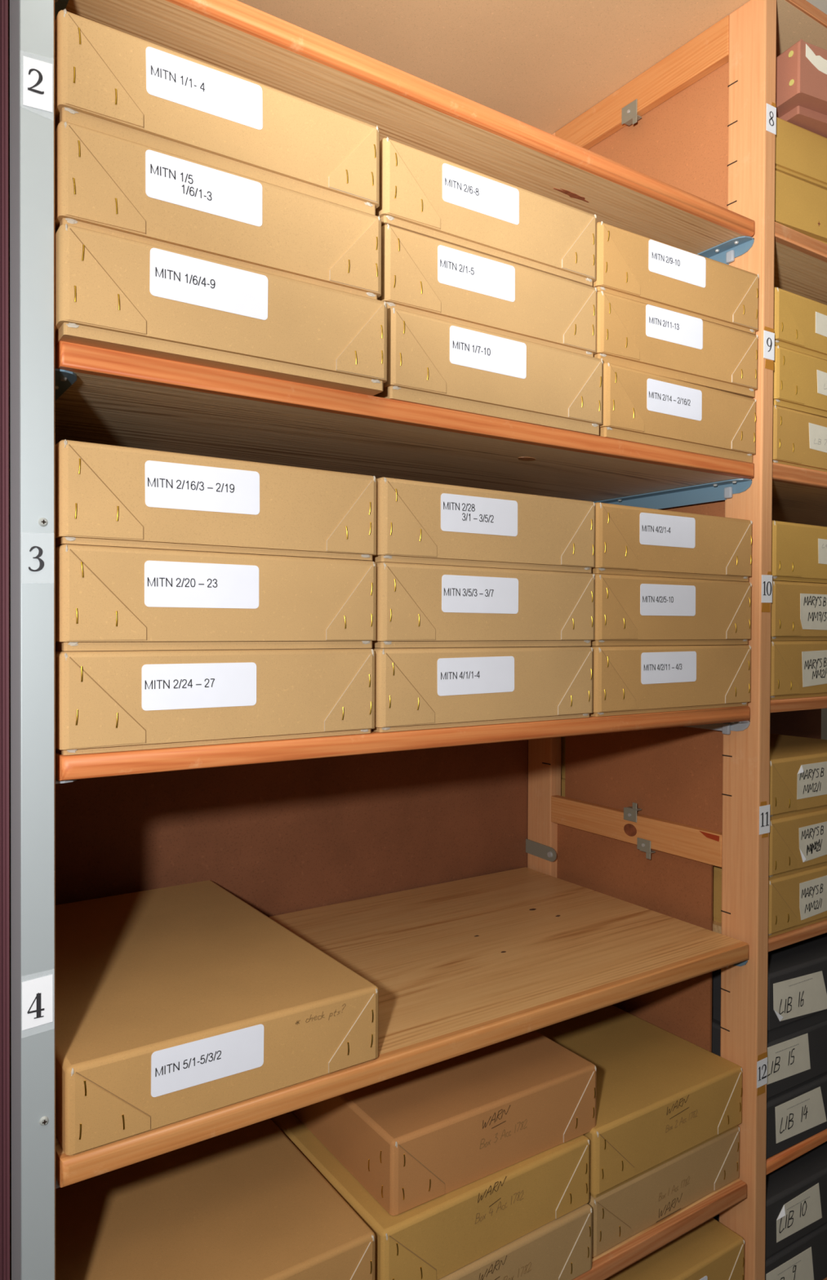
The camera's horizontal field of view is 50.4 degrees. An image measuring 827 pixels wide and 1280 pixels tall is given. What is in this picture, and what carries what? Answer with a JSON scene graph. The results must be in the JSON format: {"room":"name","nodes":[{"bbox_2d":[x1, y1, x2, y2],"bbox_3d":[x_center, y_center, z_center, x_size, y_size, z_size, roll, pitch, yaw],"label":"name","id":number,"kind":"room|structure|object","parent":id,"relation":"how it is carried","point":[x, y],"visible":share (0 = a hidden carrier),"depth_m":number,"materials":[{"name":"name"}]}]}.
{"room":"archive storage room","nodes":[
{"label":"archive storage room","id":0,"kind":"room"},
{"bbox_2d":[237,0,749,133],"bbox_3d":[-0.038,-0.850,1.079,0.904,0.015,0.465,0,1,-34],"label":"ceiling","id":1,"kind":"structure","parent":0,"point":[541,64],"depth_m":1.23,"materials":[{"name":"beige paint"}]},
{"bbox_2d":[805,0,826,14],"bbox_3d":[0.465,-1.117,0.224,5.110,0.036,2.847,0,1,-34],"label":"ceiling","id":2,"kind":"structure","parent":0,"point":[821,5],"depth_m":1.54,"materials":[{"name":"white paint"}]},
{"bbox_2d":[820,708,826,739],"bbox_3d":[-0.343,0.124,1.437,5.110,2.482,0.036,0,1,-34],"label":"wall","id":3,"kind":"structure","parent":0,"point":[824,711],"depth_m":2.40,"materials":[{"name":"beige paint"}]},
{"bbox_3d":[0.454,1.401,0.254,5.110,0.036,2.847,0,1,-34],"label":"floor","id":4,"kind":"structure","parent":0,"visible":0},
{"bbox_2d":[0,0,10,1279],"bbox_3d":[-0.401,0.140,0.736,0.087,2.467,0.187,0,1,-34],"label":"post","id":5,"kind":"object","parent":4,"relation":"on","point":[5,1104],"visible":1,"depth_m":0.68,"materials":[{"name":"red paint"}]},
{"bbox_2d":[8,0,55,1279],"bbox_3d":[-0.406,0.266,0.847,0.024,2.212,0.454,0,1,-34],"label":"frame","id":6,"kind":"object","parent":4,"relation":"on","point":[9,0],"visible":0.12,"depth_m":0.69,"materials":[{"name":"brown metal"}]},
{"bbox_2d":[9,0,55,1279],"bbox_3d":[-0.291,0.269,0.672,0.024,2.212,0.045,0,1,-34],"label":"strip","id":7,"kind":"object","parent":6,"relation":"attached to","point":[32,256],"visible":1,"depth_m":0.65,"materials":[{"name":"grey metal"}]},
{"bbox_2d":[55,1177,60,1188],"bbox_3d":[-0.385,0.431,0.859,0.022,0.021,0.417,0,1,-34],"label":"shelf bracket","id":8,"kind":"object","parent":6,"relation":"attached to","point":[57,1185],"visible":0.09,"depth_m":0.68,"materials":[{"name":"grey metal"}]},
{"bbox_2d":[54,0,68,21],"bbox_3d":[-0.381,-0.514,0.847,0.022,0.022,0.417,0,1,-34],"label":"shelf bracket","id":9,"kind":"object","parent":6,"relation":"attached to","point":[60,5],"visible":0.08,"depth_m":0.72,"materials":[{"name":"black metal"}]},
{"bbox_2d":[55,368,76,400],"bbox_3d":[-0.383,-0.199,0.851,0.022,0.022,0.417,0,1,-34],"label":"bracket","id":10,"kind":"object","parent":6,"relation":"attached to","point":[64,379],"visible":0.3,"depth_m":0.70,"materials":[{"name":"blue metal"}]},
{"bbox_2d":[55,778,77,783],"bbox_3d":[-0.384,0.117,0.855,0.022,0.021,0.417,0,1,-34],"label":"bracket","id":11,"kind":"object","parent":6,"relation":"attached to","point":[57,781],"visible":0.16,"depth_m":0.68,"materials":[{"name":"grey metal"}]},
{"bbox_2d":[55,866,748,1187],"bbox_3d":[-0.038,0.407,1.097,0.855,0.022,0.444,0,1,-34],"label":"shelf board","id":12,"kind":"object","parent":6,"relation":"attached to","point":[458,967],"visible":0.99,"depth_m":1.08,"materials":[{"name":"brown wood"}]},
{"bbox_2d":[55,880,378,1155],"bbox_3d":[-0.270,0.362,0.933,0.285,0.070,0.434,0,1,-34],"label":"box","id":13,"kind":"object","parent":12,"relation":"on","point":[174,1004],"visible":1,"depth_m":0.80,"materials":[{"name":"brown cardboard"}]},
{"bbox_2d":[69,1058,374,1155],"bbox_3d":[-0.271,0.396,0.935,0.278,0.002,0.424,0,1,-34],"label":"box bottom edge","id":14,"kind":"object","parent":13,"relation":"on","point":[175,1115],"depth_m":0.74,"materials":[{"name":"beige cardboard"}]},
{"bbox_2d":[55,706,749,781],"bbox_3d":[-0.037,0.095,1.093,0.855,0.020,0.444,0,1,-34],"label":"shelf board","id":15,"kind":"object","parent":6,"relation":"attached to","point":[86,766],"visible":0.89,"depth_m":0.82,"materials":[{"name":"brown wood"}]},
{"bbox_2d":[55,648,375,755],"bbox_3d":[-0.271,0.046,0.928,0.283,0.080,0.434,0,1,-34],"label":"box","id":16,"kind":"object","parent":15,"relation":"on","point":[106,701],"visible":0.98,"depth_m":0.74,"materials":[{"name":"brown cardboard"}]},
{"bbox_2d":[55,728,371,755],"bbox_3d":[-0.272,0.084,0.930,0.277,0.004,0.424,0,1,-34],"label":"box bottom edge","id":17,"kind":"object","parent":16,"relation":"on","point":[126,740],"depth_m":0.72,"materials":[{"name":"beige cardboard"}]},
{"bbox_2d":[55,543,376,650],"bbox_3d":[-0.270,-0.036,0.927,0.284,0.082,0.434,0,1,-34],"label":"box","id":18,"kind":"object","parent":16,"relation":"on","point":[108,597],"visible":0.99,"depth_m":0.74,"materials":[{"name":"brown cardboard"}]},
{"bbox_2d":[55,640,372,650],"bbox_3d":[-0.271,0.002,0.929,0.277,0.007,0.424,0,1,-34],"label":"tray","id":19,"kind":"object","parent":18,"relation":"on","point":[60,645],"depth_m":0.74,"materials":[{"name":"beige cardboard"}]},
{"bbox_2d":[55,439,376,560],"bbox_3d":[-0.270,-0.117,0.926,0.285,0.080,0.434,0,1,-34],"label":"box","id":20,"kind":"object","parent":18,"relation":"on","point":[112,495],"visible":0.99,"depth_m":0.73,"materials":[{"name":"brown cardboard"}]},
{"bbox_2d":[55,537,373,560],"bbox_3d":[-0.271,-0.080,0.928,0.278,0.005,0.424,0,1,-34],"label":"box bottom edge","id":21,"kind":"object","parent":20,"relation":"on","point":[308,547],"depth_m":0.76,"materials":[{"name":"beige cardboard"}]},
{"bbox_2d":[370,646,592,732],"bbox_3d":[-0.033,0.045,1.087,0.284,0.080,0.434,0,1,-34],"label":"box","id":22,"kind":"object","parent":15,"relation":"on","point":[416,688],"visible":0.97,"depth_m":0.90,"materials":[{"name":"brown cardboard"}]},
{"bbox_2d":[371,713,589,732],"bbox_3d":[-0.034,0.082,1.089,0.277,0.005,0.424,0,1,-34],"label":"tray","id":23,"kind":"object","parent":22,"relation":"on","point":[397,722],"depth_m":0.88,"materials":[{"name":"beige cardboard"}]},
{"bbox_2d":[372,561,594,648],"bbox_3d":[-0.032,-0.036,1.087,0.285,0.082,0.434,0,1,-34],"label":"box","id":24,"kind":"object","parent":22,"relation":"on","point":[418,605],"visible":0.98,"depth_m":0.90,"materials":[{"name":"brown cardboard"}]},
{"bbox_2d":[372,640,591,648],"bbox_3d":[-0.033,0.001,1.089,0.278,0.007,0.424,0,1,-34],"label":"tray","id":25,"kind":"object","parent":24,"relation":"on","point":[378,643],"depth_m":0.90,"materials":[{"name":"beige cardboard"}]},
{"bbox_2d":[373,476,595,573],"bbox_3d":[-0.031,-0.118,1.086,0.285,0.080,0.434,0,1,-34],"label":"box","id":26,"kind":"object","parent":24,"relation":"on","point":[418,522],"visible":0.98,"depth_m":0.90,"materials":[{"name":"brown cardboard"}]},
{"bbox_2d":[373,555,591,573],"bbox_3d":[-0.032,-0.081,1.088,0.278,0.006,0.424,0,1,-34],"label":"tray","id":27,"kind":"object","parent":26,"relation":"on","point":[568,563],"depth_m":0.92,"materials":[{"name":"beige cardboard"}]},
{"bbox_2d":[578,644,751,716],"bbox_3d":[0.206,0.044,1.248,0.284,0.080,0.434,0,1,-34],"label":"box","id":28,"kind":"object","parent":15,"relation":"on","point":[627,679],"visible":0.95,"depth_m":1.06,"materials":[{"name":"brown cardboard"}]},
{"bbox_2d":[589,702,747,716],"bbox_3d":[0.205,0.081,1.250,0.277,0.005,0.424,0,1,-34],"label":"tray","id":29,"kind":"object","parent":28,"relation":"on","point":[599,708],"depth_m":1.04,"materials":[{"name":"beige cardboard"}]},
{"bbox_2d":[591,573,751,645],"bbox_3d":[0.206,-0.037,1.247,0.284,0.082,0.434,0,1,-34],"label":"box","id":30,"kind":"object","parent":28,"relation":"on","point":[629,610],"visible":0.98,"depth_m":1.06,"materials":[{"name":"brown cardboard"}]},
{"bbox_2d":[591,502,751,582],"bbox_3d":[0.206,-0.119,1.246,0.284,0.080,0.434,0,1,-34],"label":"box","id":31,"kind":"object","parent":30,"relation":"on","point":[630,540],"visible":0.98,"depth_m":1.06,"materials":[{"name":"brown cardboard"}]},
{"bbox_2d":[591,568,748,582],"bbox_3d":[0.205,-0.082,1.248,0.277,0.006,0.424,0,1,-34],"label":"tray","id":32,"kind":"object","parent":31,"relation":"on","point":[718,574],"depth_m":1.08,"materials":[{"name":"beige cardboard"}]},
{"bbox_2d":[55,341,753,502],"bbox_3d":[-0.036,-0.222,1.089,0.855,0.020,0.444,0,1,-34],"label":"shelf board","id":33,"kind":"object","parent":6,"relation":"attached to","point":[120,398],"visible":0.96,"depth_m":0.91,"materials":[{"name":"brown wood"}]},
{"bbox_2d":[54,223,386,395],"bbox_3d":[-0.259,-0.271,0.905,0.285,0.082,0.434,0,1,-33],"label":"box","id":34,"kind":"object","parent":33,"relation":"on","point":[113,292],"visible":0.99,"depth_m":0.71,"materials":[{"name":"brown cardboard"}]},
{"bbox_2d":[54,120,381,299],"bbox_3d":[-0.264,-0.354,0.916,0.284,0.082,0.434,0,1,-33],"label":"box","id":35,"kind":"object","parent":34,"relation":"on","point":[104,183],"visible":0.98,"depth_m":0.72,"materials":[{"name":"brown cardboard"}]},
{"bbox_2d":[54,217,377,299],"bbox_3d":[-0.265,-0.318,0.918,0.277,0.009,0.424,0,1,-33],"label":"box bottom edge","id":36,"kind":"object","parent":35,"relation":"on","point":[138,229],"depth_m":0.73,"materials":[{"name":"beige cardboard"}]},
{"bbox_2d":[54,8,379,215],"bbox_3d":[-0.266,-0.437,0.916,0.283,0.083,0.434,0,1,-34],"label":"box","id":37,"kind":"object","parent":35,"relation":"on","point":[110,81],"visible":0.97,"depth_m":0.72,"materials":[{"name":"brown cardboard"}]},
{"bbox_2d":[54,106,375,215],"bbox_3d":[-0.267,-0.401,0.917,0.277,0.010,0.424,0,1,-34],"label":"box bottom edge","id":38,"kind":"object","parent":37,"relation":"on","point":[122,122],"depth_m":0.73,"materials":[{"name":"beige cardboard"}]},
{"bbox_2d":[55,322,382,395],"bbox_3d":[-0.260,-0.235,0.907,0.278,0.009,0.424,0,1,-33],"label":"box bottom edge","id":39,"kind":"object","parent":34,"relation":"on","point":[154,340],"depth_m":0.72,"materials":[{"name":"beige cardboard"}]},
{"bbox_2d":[373,307,602,435],"bbox_3d":[-0.024,-0.274,1.083,0.285,0.086,0.434,0,1,-34],"label":"box","id":40,"kind":"object","parent":33,"relation":"on","point":[432,362],"visible":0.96,"depth_m":0.89,"materials":[{"name":"brown cardboard"}]},
{"bbox_2d":[373,386,599,435],"bbox_3d":[-0.025,-0.237,1.084,0.278,0.012,0.424,0,1,-34],"label":"tray","id":41,"kind":"object","parent":40,"relation":"on","point":[468,399],"depth_m":0.90,"materials":[{"name":"beige cardboard"}]},
{"bbox_2d":[377,223,596,356],"bbox_3d":[-0.028,-0.359,1.091,0.284,0.082,0.434,0,1,-34],"label":"box","id":42,"kind":"object","parent":40,"relation":"on","point":[421,274],"visible":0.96,"depth_m":0.90,"materials":[{"name":"brown cardboard"}]},
{"bbox_2d":[375,137,595,286],"bbox_3d":[-0.029,-0.441,1.088,0.284,0.080,0.434,0,1,-34],"label":"box","id":43,"kind":"object","parent":42,"relation":"on","point":[421,193],"visible":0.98,"depth_m":0.90,"materials":[{"name":"brown cardboard"}]},
{"bbox_2d":[380,215,592,286],"bbox_3d":[-0.030,-0.404,1.090,0.277,0.007,0.424,0,1,-34],"label":"box bottom edge","id":44,"kind":"object","parent":43,"relation":"on","point":[435,227],"depth_m":0.91,"materials":[{"name":"beige cardboard"}]},
{"bbox_2d":[385,302,593,356],"bbox_3d":[-0.029,-0.322,1.093,0.277,0.008,0.424,0,1,-34],"label":"box bottom edge","id":45,"kind":"object","parent":42,"relation":"on","point":[444,311],"depth_m":0.91,"materials":[{"name":"beige cardboard"}]},
{"bbox_2d":[599,362,755,462],"bbox_3d":[0.211,-0.275,1.242,0.280,0.084,0.434,0,1,-34],"label":"box","id":46,"kind":"object","parent":33,"relation":"on","point":[639,406],"visible":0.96,"depth_m":1.05,"materials":[{"name":"brown cardboard"}]},
{"bbox_2d":[593,290,758,398],"bbox_3d":[0.232,-0.358,1.219,0.283,0.081,0.368,0,1,-32],"label":"box","id":47,"kind":"object","parent":46,"relation":"on","point":[632,334],"visible":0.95,"depth_m":1.06,"materials":[{"name":"brown cardboard"}]},
{"bbox_2d":[593,353,754,398],"bbox_3d":[0.232,-0.322,1.221,0.277,0.010,0.358,0,1,-32],"label":"tray","id":48,"kind":"object","parent":47,"relation":"on","point":[734,383],"depth_m":1.07,"materials":[{"name":"beige cardboard"}]},
{"bbox_2d":[592,221,759,334],"bbox_3d":[0.234,-0.437,1.219,0.283,0.078,0.368,0,1,-32],"label":"box","id":49,"kind":"object","parent":47,"relation":"on","point":[630,265],"visible":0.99,"depth_m":1.05,"materials":[{"name":"brown cardboard"}]},
{"bbox_2d":[595,286,755,334],"bbox_3d":[0.233,-0.401,1.221,0.277,0.005,0.358,0,1,-32],"label":"box bottom edge","id":50,"kind":"object","parent":49,"relation":"on","point":[644,295],"depth_m":1.07,"materials":[{"name":"beige cardboard"}]},
{"bbox_2d":[599,426,752,462],"bbox_3d":[0.210,-0.238,1.244,0.274,0.011,0.424,0,1,-34],"label":"tray","id":51,"kind":"object","parent":46,"relation":"on","point":[671,437],"depth_m":1.07,"materials":[{"name":"beige cardboard"}]},
{"bbox_2d":[66,0,754,253],"bbox_3d":[-0.034,-0.536,1.085,0.855,0.020,0.444,0,1,-34],"label":"shelf board","id":52,"kind":"object","parent":6,"relation":"attached to","point":[236,37],"visible":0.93,"depth_m":0.88,"materials":[{"name":"brown wood"}]},
{"bbox_2d":[572,1177,746,1279],"bbox_3d":[-0.040,0.723,1.100,0.855,0.020,0.444,0,1,-34],"label":"shelf board","id":53,"kind":"object","parent":6,"relation":"attached to","point":[631,1250],"visible":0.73,"depth_m":1.07,"materials":[{"name":"brown wood"}]},
{"bbox_2d":[438,1203,591,1279],"bbox_3d":[-0.032,0.677,1.098,0.284,0.072,0.434,0,1,-34],"label":"box","id":54,"kind":"object","parent":53,"relation":"on","point":[560,1249],"visible":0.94,"depth_m":0.96,"materials":[{"name":"brown cardboard"}]},
{"bbox_2d":[271,1111,589,1279],"bbox_3d":[-0.034,0.603,1.102,0.283,0.075,0.434,0,1,-35],"label":"box","id":55,"kind":"object","parent":54,"relation":"on","point":[433,1239],"visible":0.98,"depth_m":0.92,"materials":[{"name":"brown cardboard"}]},
{"bbox_2d":[291,1030,595,1215],"bbox_3d":[-0.022,0.529,1.123,0.285,0.074,0.434,0,1,-34],"label":"box","id":56,"kind":"object","parent":55,"relation":"on","point":[413,1139],"visible":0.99,"depth_m":0.95,"materials":[{"name":"brown cardboard"}]},
{"bbox_2d":[587,1126,739,1257],"bbox_3d":[0.201,0.677,1.268,0.276,0.069,0.434,0,1,-34],"label":"box","id":57,"kind":"object","parent":53,"relation":"on","point":[628,1209],"visible":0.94,"depth_m":1.08,"materials":[{"name":"brown cardboard"}]},
{"bbox_2d":[535,1004,742,1197],"bbox_3d":[0.203,0.602,1.264,0.276,0.080,0.434,0,1,-34],"label":"box","id":58,"kind":"object","parent":57,"relation":"on","point":[661,1095],"visible":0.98,"depth_m":1.12,"materials":[{"name":"brown cardboard"}]},
{"bbox_3d":[-0.273,0.676,0.938,0.285,0.076,0.434,0,1,-34],"label":"box","id":59,"kind":"object","parent":53,"relation":"on","visible":0},
{"bbox_2d":[55,1118,375,1279],"bbox_3d":[-0.272,0.600,0.936,0.285,0.076,0.434,0,1,-34],"label":"box","id":60,"kind":"object","parent":59,"relation":"on","point":[243,1203],"visible":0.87,"depth_m":0.85,"materials":[{"name":"brown cardboard"}]},
{"bbox_3d":[-0.040,0.874,1.102,0.855,0.020,0.444,0,1,-34],"label":"shelf board","id":61,"kind":"object","parent":6,"relation":"attached to","visible":0},
{"bbox_2d":[604,1217,744,1279],"bbox_3d":[0.202,0.823,1.257,0.278,0.079,0.434,0,1,-34],"label":"box","id":62,"kind":"object","parent":61,"relation":"on","point":[710,1251],"visible":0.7,"depth_m":1.13,"materials":[{"name":"brown cardboard"}]},
{"bbox_2d":[525,0,776,1279],"bbox_3d":[0.332,0.263,1.341,0.030,2.212,0.456,0,1,-34],"label":"frame","id":63,"kind":"object","parent":4,"relation":"on","point":[644,818],"visible":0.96,"depth_m":1.23,"materials":[{"name":"brown wood"}]},
{"bbox_2d":[55,739,528,916],"bbox_3d":[-0.154,0.262,1.293,0.891,2.212,0.004,0,1,-34],"label":"panel","id":64,"kind":"object","parent":63,"relation":"attached to","point":[286,837],"visible":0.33,"depth_m":1.28,"materials":[{"name":"brown wood"}]},
{"bbox_2d":[594,478,751,509],"bbox_3d":[0.319,-0.202,1.321,0.022,0.022,0.417,0,1,-34],"label":"bracket","id":65,"kind":"object","parent":63,"relation":"attached to","point":[722,490],"visible":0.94,"depth_m":1.24,"materials":[{"name":"blue metal"}]},
{"bbox_2d":[684,720,750,734],"bbox_3d":[0.317,0.114,1.325,0.022,0.021,0.417,0,1,-34],"label":"bracket","id":66,"kind":"object","parent":63,"relation":"attached to","point":[726,728],"visible":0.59,"depth_m":1.18,"materials":[{"name":"grey metal"}]},
{"bbox_2d":[697,235,754,264],"bbox_3d":[0.320,-0.517,1.317,0.022,0.022,0.417,0,1,-34],"label":"shelf bracket","id":67,"kind":"object","parent":63,"relation":"attached to","point":[726,252],"visible":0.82,"depth_m":1.17,"materials":[{"name":"blue metal"}]},
{"bbox_2d":[725,960,747,967],"bbox_3d":[0.316,0.428,1.328,0.022,0.021,0.417,0,1,-34],"label":"shelf bracket","id":68,"kind":"object","parent":63,"relation":"attached to","point":[744,962],"visible":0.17,"depth_m":1.17,"materials":[{"name":"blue metal"}]},
{"bbox_2d":[712,919,826,951],"bbox_3d":[0.700,0.405,1.591,0.857,0.018,0.444,0,1,-34],"label":"shelf board","id":69,"kind":"object","parent":63,"relation":"attached to","point":[798,935],"visible":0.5,"depth_m":1.21,"materials":[{"name":"brown wood"}]},
{"bbox_2d":[712,864,826,937],"bbox_3d":[0.473,0.358,1.431,0.285,0.078,0.434,0,1,-34],"label":"box","id":70,"kind":"object","parent":69,"relation":"on","point":[798,900],"visible":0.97,"depth_m":1.22,"materials":[{"name":"brown cardboard"}]},
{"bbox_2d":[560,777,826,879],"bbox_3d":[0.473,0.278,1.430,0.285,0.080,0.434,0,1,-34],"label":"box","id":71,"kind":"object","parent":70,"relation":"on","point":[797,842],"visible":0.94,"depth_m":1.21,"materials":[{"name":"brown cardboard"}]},
{"bbox_2d":[560,733,826,819],"bbox_3d":[0.473,0.198,1.431,0.285,0.080,0.434,0,1,-34],"label":"box","id":72,"kind":"object","parent":71,"relation":"on","point":[797,771],"visible":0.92,"depth_m":1.22,"materials":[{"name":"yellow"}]},
{"bbox_2d":[560,774,826,819],"bbox_3d":[0.472,0.235,1.433,0.278,0.006,0.424,0,1,-34],"label":"tray","id":73,"kind":"object","parent":72,"relation":"on","point":[813,804],"depth_m":1.21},
{"bbox_2d":[720,861,826,879],"bbox_3d":[0.472,0.315,1.432,0.278,0.006,0.424,0,1,-34],"label":"tray","id":74,"kind":"object","parent":71,"relation":"on","point":[792,867],"depth_m":1.20,"materials":[{"name":"beige cardboard"}]},
{"bbox_2d":[769,708,821,738],"bbox_3d":[0.575,0.259,1.782,0.865,2.212,0.004,0,1,-34],"label":"panel","id":75,"kind":"object","parent":63,"relation":"attached to","point":[806,723],"visible":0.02,"depth_m":1.97,"materials":[{"name":"brown wood"}]},
{"bbox_2d":[765,1128,826,1174],"bbox_3d":[0.699,0.705,1.595,0.857,0.019,0.444,0,1,-34],"label":"shelf board","id":76,"kind":"object","parent":63,"relation":"attached to","point":[780,1159],"visible":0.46,"depth_m":1.21,"materials":[{"name":"brown wood"}]},
{"bbox_2d":[765,1074,826,1159],"bbox_3d":[0.490,0.658,1.404,0.285,0.077,0.366,0,1,-32],"label":"box","id":77,"kind":"object","parent":76,"relation":"on","point":[797,1114],"visible":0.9,"depth_m":1.21,"materials":[{"name":"black cardboard"}]},
{"bbox_2d":[711,1017,826,1102],"bbox_3d":[0.488,0.580,1.403,0.285,0.080,0.366,0,1,-33],"label":"box","id":78,"kind":"object","parent":77,"relation":"on","point":[797,1059],"visible":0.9,"depth_m":1.22,"materials":[{"name":"black paper"}]},
{"bbox_2d":[711,933,826,1042],"bbox_3d":[0.499,0.493,1.405,0.285,0.093,0.368,0,1,-32],"label":"box","id":79,"kind":"object","parent":78,"relation":"on","point":[797,972],"visible":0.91,"depth_m":1.22,"materials":[{"name":"black paper"}]},
{"bbox_2d":[769,696,826,712],"bbox_3d":[0.701,0.085,1.587,0.857,0.017,0.444,0,1,-34],"label":"shelf board","id":80,"kind":"object","parent":63,"relation":"attached to","point":[816,702],"visible":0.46,"depth_m":1.20,"materials":[{"name":"brown wood"}]},
{"bbox_2d":[769,640,826,699],"bbox_3d":[0.474,0.037,1.428,0.285,0.079,0.434,0,1,-34],"label":"box","id":81,"kind":"object","parent":80,"relation":"on","point":[798,668],"visible":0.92,"depth_m":1.21,"materials":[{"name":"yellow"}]},
{"bbox_2d":[769,692,826,699],"bbox_3d":[0.473,0.074,1.429,0.278,0.005,0.424,0,1,-34],"label":"tray","id":82,"kind":"object","parent":81,"relation":"on","point":[773,695],"depth_m":1.20,"materials":[{"name":"beige cardboard"}]},
{"bbox_2d":[770,580,826,640],"bbox_3d":[0.476,-0.042,1.427,0.285,0.080,0.434,0,1,-34],"label":"box","id":83,"kind":"object","parent":81,"relation":"on","point":[798,610],"visible":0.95,"depth_m":1.21,"materials":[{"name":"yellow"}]},
{"bbox_2d":[770,636,826,640],"bbox_3d":[0.475,-0.005,1.429,0.278,0.005,0.424,0,1,-34],"label":"tray","id":84,"kind":"object","parent":83,"relation":"on","point":[772,638],"depth_m":1.21,"materials":[{"name":"cardboard"}]},
{"bbox_2d":[771,520,826,583],"bbox_3d":[0.477,-0.123,1.427,0.285,0.080,0.434,0,1,-34],"label":"box","id":85,"kind":"object","parent":83,"relation":"on","point":[798,551],"visible":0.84,"depth_m":1.20,"materials":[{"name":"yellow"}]},
{"bbox_2d":[772,576,826,583],"bbox_3d":[0.476,-0.086,1.429,0.278,0.005,0.424,0,1,-34],"label":"tray","id":86,"kind":"object","parent":85,"relation":"on","point":[822,580],"depth_m":1.21,"materials":[{"name":"yellow cardboard"}]},
{"bbox_2d":[771,462,826,526],"bbox_3d":[0.702,-0.229,1.583,0.857,0.022,0.444,0,1,-34],"label":"shelf board","id":87,"kind":"object","parent":63,"relation":"attached to","point":[799,495],"visible":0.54,"depth_m":1.32,"materials":[{"name":"brown wood"}]},
{"bbox_2d":[772,404,826,471],"bbox_3d":[0.475,-0.278,1.425,0.285,0.077,0.434,0,1,-34],"label":"box","id":88,"kind":"object","parent":87,"relation":"on","point":[799,438],"visible":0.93,"depth_m":1.20,"materials":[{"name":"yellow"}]},
{"bbox_2d":[772,461,826,471],"bbox_3d":[0.474,-0.241,1.426,0.278,0.004,0.424,0,1,-34],"label":"tray","id":89,"kind":"object","parent":88,"relation":"on","point":[815,465],"depth_m":1.22,"materials":[{"name":"cardboard"}]},
{"bbox_2d":[773,345,826,417],"bbox_3d":[0.483,-0.357,1.426,0.285,0.080,0.434,0,1,-33],"label":"box","id":90,"kind":"object","parent":88,"relation":"on","point":[799,379],"visible":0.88,"depth_m":1.20,"materials":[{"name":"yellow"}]},
{"bbox_2d":[773,287,826,359],"bbox_3d":[0.482,-0.436,1.425,0.285,0.077,0.434,0,1,-33],"label":"box","id":91,"kind":"object","parent":90,"relation":"on","point":[799,322],"visible":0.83,"depth_m":1.20,"materials":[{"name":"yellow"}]},
{"bbox_2d":[773,339,826,359],"bbox_3d":[0.481,-0.401,1.427,0.278,0.007,0.424,0,1,-33],"label":"tray","id":92,"kind":"object","parent":91,"relation":"on","point":[809,347],"depth_m":1.21,"materials":[{"name":"cardboard"}]},
{"bbox_2d":[773,399,826,417],"bbox_3d":[0.482,-0.321,1.428,0.278,0.008,0.424,0,1,-33],"label":"tray","id":93,"kind":"object","parent":90,"relation":"on","point":[818,407],"depth_m":1.21,"materials":[{"name":"cardboard"}]},
{"bbox_2d":[773,222,826,305],"bbox_3d":[0.704,-0.548,1.579,0.857,0.019,0.444,0,1,-34],"label":"shelf board","id":94,"kind":"object","parent":63,"relation":"attached to","point":[800,260],"visible":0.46,"depth_m":1.26,"materials":[{"name":"brown wood"}]},
{"bbox_2d":[774,169,826,244],"bbox_3d":[0.509,-0.594,1.397,0.285,0.075,0.365,0,1,-29],"label":"box","id":95,"kind":"object","parent":94,"relation":"on","point":[800,206],"visible":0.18,"depth_m":1.20,"materials":[{"name":"yellow cardboard"}]},
{"bbox_2d":[774,116,826,190],"bbox_3d":[0.512,-0.666,1.393,0.285,0.068,0.365,0,1,-29],"label":"box","id":96,"kind":"object","parent":95,"relation":"on","point":[800,153],"visible":0.03,"depth_m":1.19,"materials":[{"name":"yellow cardboard"}]},
{"bbox_2d":[774,164,826,190],"bbox_3d":[0.511,-0.634,1.393,0.278,0.004,0.358,0,1,-29],"label":"tray","id":97,"kind":"object","parent":96,"relation":"on","point":[806,173],"depth_m":1.20,"materials":[{"name":"cardboard"}]},
{"bbox_2d":[775,39,826,137],"bbox_3d":[0.558,-0.741,1.333,0.271,0.080,0.307,0,1,-25],"label":"box","id":98,"kind":"object","parent":96,"relation":"on","point":[801,69],"visible":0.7,"depth_m":1.16,"materials":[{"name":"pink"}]},
{"bbox_2d":[778,106,826,137],"bbox_3d":[0.558,-0.706,1.334,0.226,0.011,0.263,0,1,-25],"label":"tray","id":99,"kind":"object","parent":98,"relation":"on","point":[811,118],"depth_m":1.18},
{"bbox_2d":[775,0,826,57],"bbox_3d":[0.702,-0.853,1.575,0.877,0.015,0.465,0,1,-34],"label":"board","id":100,"kind":"object","parent":63,"relation":"on","point":[796,20],"visible":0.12,"depth_m":1.20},
{"bbox_3d":[0.698,0.921,1.597,0.857,0.019,0.444,0,1,-34],"label":"shelf board","id":101,"kind":"object","parent":63,"relation":"attached to","visible":0},
{"bbox_2d":[764,1222,826,1279],"bbox_3d":[0.485,0.874,1.406,0.285,0.078,0.366,0,1,-33],"label":"box","id":102,"kind":"object","parent":101,"relation":"on","point":[806,1259],"visible":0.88,"depth_m":1.23,"materials":[{"name":"black cardboard"}]},
{"bbox_2d":[712,1141,826,1260],"bbox_3d":[0.490,0.794,1.404,0.285,0.081,0.370,0,1,-32],"label":"box","id":103,"kind":"object","parent":102,"relation":"on","point":[796,1192],"visible":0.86,"depth_m":1.23,"materials":[{"name":"black cardboard"}]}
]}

